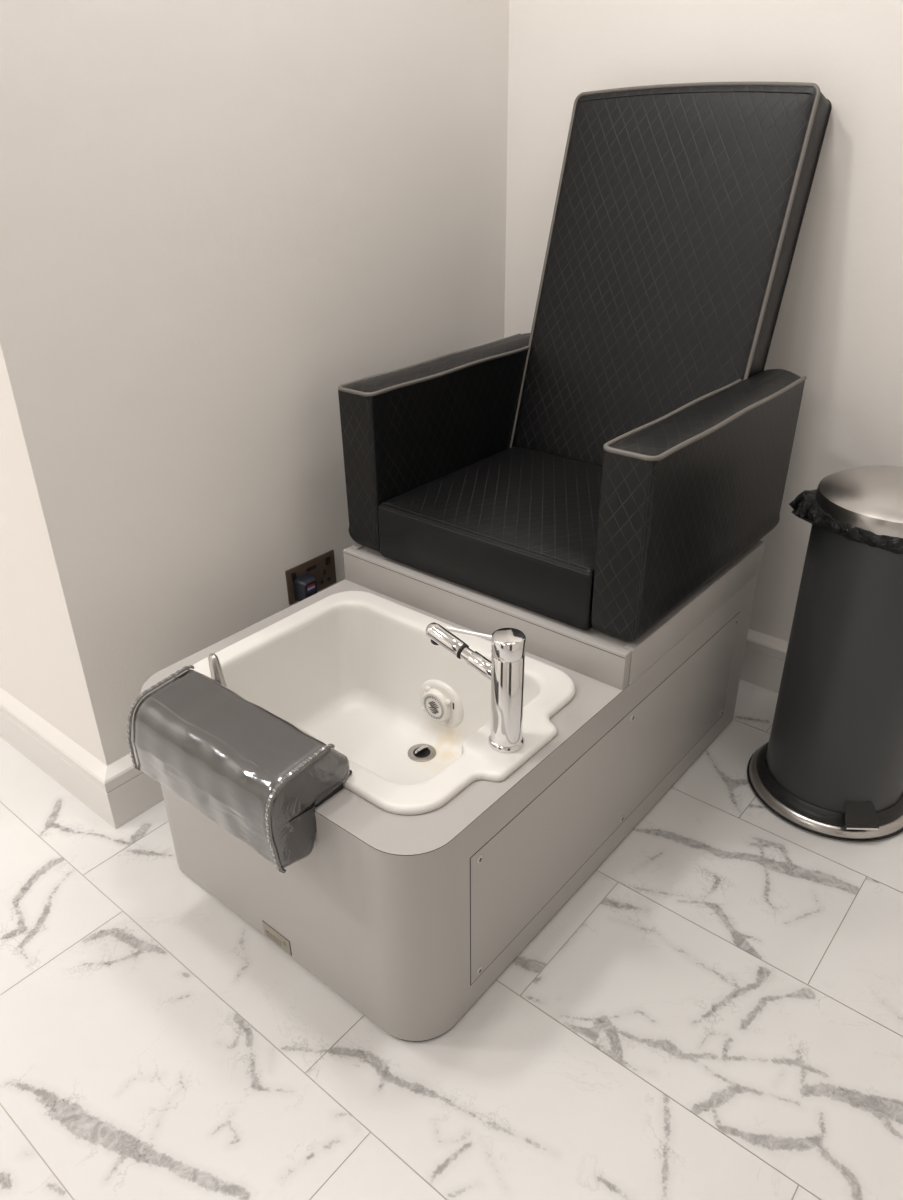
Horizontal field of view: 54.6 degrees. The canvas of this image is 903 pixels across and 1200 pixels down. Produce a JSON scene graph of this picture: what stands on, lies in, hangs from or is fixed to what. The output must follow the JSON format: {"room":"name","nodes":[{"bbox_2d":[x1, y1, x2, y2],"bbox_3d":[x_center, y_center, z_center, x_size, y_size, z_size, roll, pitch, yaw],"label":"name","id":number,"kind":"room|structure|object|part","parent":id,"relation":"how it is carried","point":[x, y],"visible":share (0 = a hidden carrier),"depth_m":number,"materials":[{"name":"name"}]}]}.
{"room":"salon","nodes":[
{"label":"salon","id":0,"kind":"room"},
{"bbox_2d":[0,0,508,765],"bbox_3d":[-1.052,-1.226,2.281,2.100,2.500,1.421,21,35,35],"label":"wall","id":1,"kind":"structure","parent":0,"point":[218,218],"depth_m":1.65,"materials":[{"name":"white paint"}]},
{"bbox_2d":[0,687,115,828],"bbox_3d":[-1.450,0.102,2.320,2.025,0.134,0.025,21,35,35],"label":"baseboard","id":2,"kind":"structure","parent":1,"relation":"attached to","point":[74,768],"depth_m":1.85,"materials":[{"name":"white paint"}]},
{"bbox_2d":[104,751,163,828],"bbox_3d":[-0.265,0.154,2.190,0.025,0.134,1.326,21,35,35],"label":"baseboard","id":3,"kind":"structure","parent":1,"relation":"attached to","point":[130,791],"depth_m":1.77,"materials":[{"name":"white paint"}]},
{"bbox_2d":[293,573,317,600],"bbox_3d":[-0.306,0.089,2.084,0.034,0.343,0.116,21,35,35],"label":"plug","id":4,"kind":"object","parent":1,"relation":"attached to","point":[305,586],"visible":0.59,"depth_m":1.98,"materials":[{"name":"black plastic"}]},
{"bbox_2d":[285,550,335,604],"bbox_3d":[-0.322,-0.053,2.021,0.008,0.086,0.146,21,35,35],"label":"wall socket","id":5,"kind":"object","parent":1,"relation":"attached to","point":[322,567],"visible":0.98,"depth_m":2.02,"materials":[{"name":"brown metal"}]},
{"bbox_2d":[291,572,295,580],"bbox_3d":[-0.356,-0.053,1.972,0.004,0.019,0.011,21,35,35],"label":"rocker switch","id":6,"kind":"object","parent":5,"relation":"attached to","point":[293,574],"depth_m":1.97,"materials":[{"name":"black plastic"}]},
{"bbox_2d":[326,556,330,564],"bbox_3d":[-0.288,-0.092,2.043,0.004,0.019,0.011,21,35,35],"label":"rocker switch","id":7,"kind":"object","parent":5,"relation":"attached to","point":[328,558],"depth_m":2.04,"materials":[{"name":"black plastic"}]},
{"bbox_2d":[0,679,902,1199],"bbox_3d":[-0.926,0.876,1.073,4.700,0.060,4.212,21,35,35],"label":"floor","id":8,"kind":"structure","parent":0,"point":[715,1012],"depth_m":1.36,"materials":[{"name":"stone"}]},
{"bbox_2d":[141,540,764,1041],"bbox_3d":[0.050,0.188,1.775,0.680,0.460,1.119,21,35,35],"label":"chair base","id":9,"kind":"object","parent":8,"relation":"on","point":[409,920],"visible":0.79,"depth_m":1.45,"materials":[{"name":"grey laminate"}]},
{"bbox_2d":[127,665,351,874],"bbox_3d":[-0.334,0.239,1.337,0.364,0.172,0.163,21,35,35],"label":"cushion","id":10,"kind":"object","parent":9,"relation":"on","point":[252,772],"visible":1,"depth_m":1.26,"materials":[{"name":"grey plastic"}]},
{"bbox_2d":[192,591,575,814],"bbox_3d":[-0.116,0.244,1.560,0.618,0.237,0.452,21,35,35],"label":"basin","id":11,"kind":"object","parent":9,"relation":"in","point":[359,672],"visible":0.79,"depth_m":1.69,"materials":[{"name":"white ceramic"}]},
{"bbox_2d":[208,653,226,686],"bbox_3d":[-0.391,0.129,1.460,0.022,0.073,0.045,-20,34,-32],"label":"lever","id":12,"kind":"object","parent":11,"relation":"on","point":[216,672],"visible":0.7,"depth_m":1.45,"materials":[{"name":"grey metal"}]},
{"bbox_3d":[-0.018,0.202,1.696,0.112,0.102,0.014,21,35,35],"label":"jet plate","id":13,"kind":"part","parent":11,"relation":"part of","materials":[{"name":"white plastic"}]},
{"bbox_2d":[426,622,525,752],"bbox_3d":[0.035,0.116,1.341,0.183,0.192,0.056,21,35,35],"label":"mixer tap","id":14,"kind":"object","parent":11,"relation":"on","point":[505,670],"visible":1,"depth_m":1.30,"materials":[{"name":"silver metal"}]},
{"bbox_3d":[0.031,0.049,1.289,0.079,0.008,0.007,11,31,21],"label":"lever","id":15,"kind":"part","parent":14,"relation":"part of","materials":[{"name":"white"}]},
{"bbox_3d":[0.054,0.103,1.316,0.066,0.039,0.025,21,35,35],"label":"spout","id":16,"kind":"part","parent":14,"relation":"part of","materials":[{"name":"silver metal"}]},
{"bbox_2d":[338,81,831,640],"bbox_3d":[0.278,-0.528,1.712,0.696,0.848,0.752,21,35,35],"label":"armchair","id":17,"kind":"object","parent":9,"relation":"on","point":[597,466],"visible":1,"depth_m":1.73,"materials":[{"name":"black leather"}]},
{"bbox_3d":[0.010,-0.373,1.957,0.092,0.342,0.617,21,35,35],"label":"armrest","id":18,"kind":"part","parent":17,"relation":"part of","materials":[{"name":"black leather"}]},
{"bbox_3d":[0.207,-0.166,1.808,0.501,0.122,0.516,21,35,35],"label":"seat","id":19,"kind":"part","parent":17,"relation":"part of","materials":[{"name":"black leather"}]},
{"bbox_3d":[0.425,-0.648,1.843,0.514,0.755,0.296,21,35,35],"label":"backrest","id":20,"kind":"part","parent":17,"relation":"part of","materials":[{"name":"black leather"}]},
{"bbox_3d":[0.469,-0.198,1.619,0.095,0.342,0.617,21,35,35],"label":"armrest","id":21,"kind":"part","parent":17,"relation":"part of","materials":[{"name":"black leather"}]},
{"bbox_3d":[0.322,0.313,1.614,0.002,0.266,0.917,21,35,35],"label":"access panel","id":22,"kind":"part","parent":9,"relation":"part of","materials":[{"name":"grey laminate"}]},
{"bbox_2d":[747,465,902,841],"bbox_3d":[0.796,0.090,1.689,0.335,0.692,0.335,21,35,35],"label":"pedal bin","id":23,"kind":"object","parent":8,"relation":"on","point":[830,765],"visible":0.96,"depth_m":1.62,"materials":[{"name":"grey metal"}]},
{"bbox_2d":[789,489,902,553],"bbox_3d":[0.789,-0.151,1.562,0.290,0.039,0.292,-13,30,-21],"label":"liner","id":24,"kind":"object","parent":23,"relation":"in","point":[805,506],"visible":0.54,"depth_m":1.51,"materials":[{"name":"black plastic"}]},
{"bbox_3d":[0.792,-0.187,1.540,0.275,0.062,0.275,21,35,35],"label":"lid","id":25,"kind":"part","parent":23,"relation":"part of","materials":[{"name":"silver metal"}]},
{"bbox_3d":[0.791,0.441,1.686,0.060,0.004,0.004,1,28,3],"label":"pedal trim","id":26,"kind":"part","parent":23,"relation":"part of","materials":[{"name":"silver metal"}]},
{"bbox_2d":[504,0,902,641],"bbox_3d":[1.249,-0.748,1.329,2.800,2.500,0.120,21,35,35],"label":"wall","id":27,"kind":"structure","parent":0,"point":[839,326],"depth_m":1.79,"materials":[{"name":"white paint"}]},
{"bbox_2d":[740,629,788,692],"bbox_3d":[1.179,0.306,1.870,2.700,0.134,0.025,21,35,35],"label":"baseboard","id":28,"kind":"structure","parent":27,"relation":"attached to","point":[764,655],"depth_m":2.16,"materials":[{"name":"white paint"}]}
]}

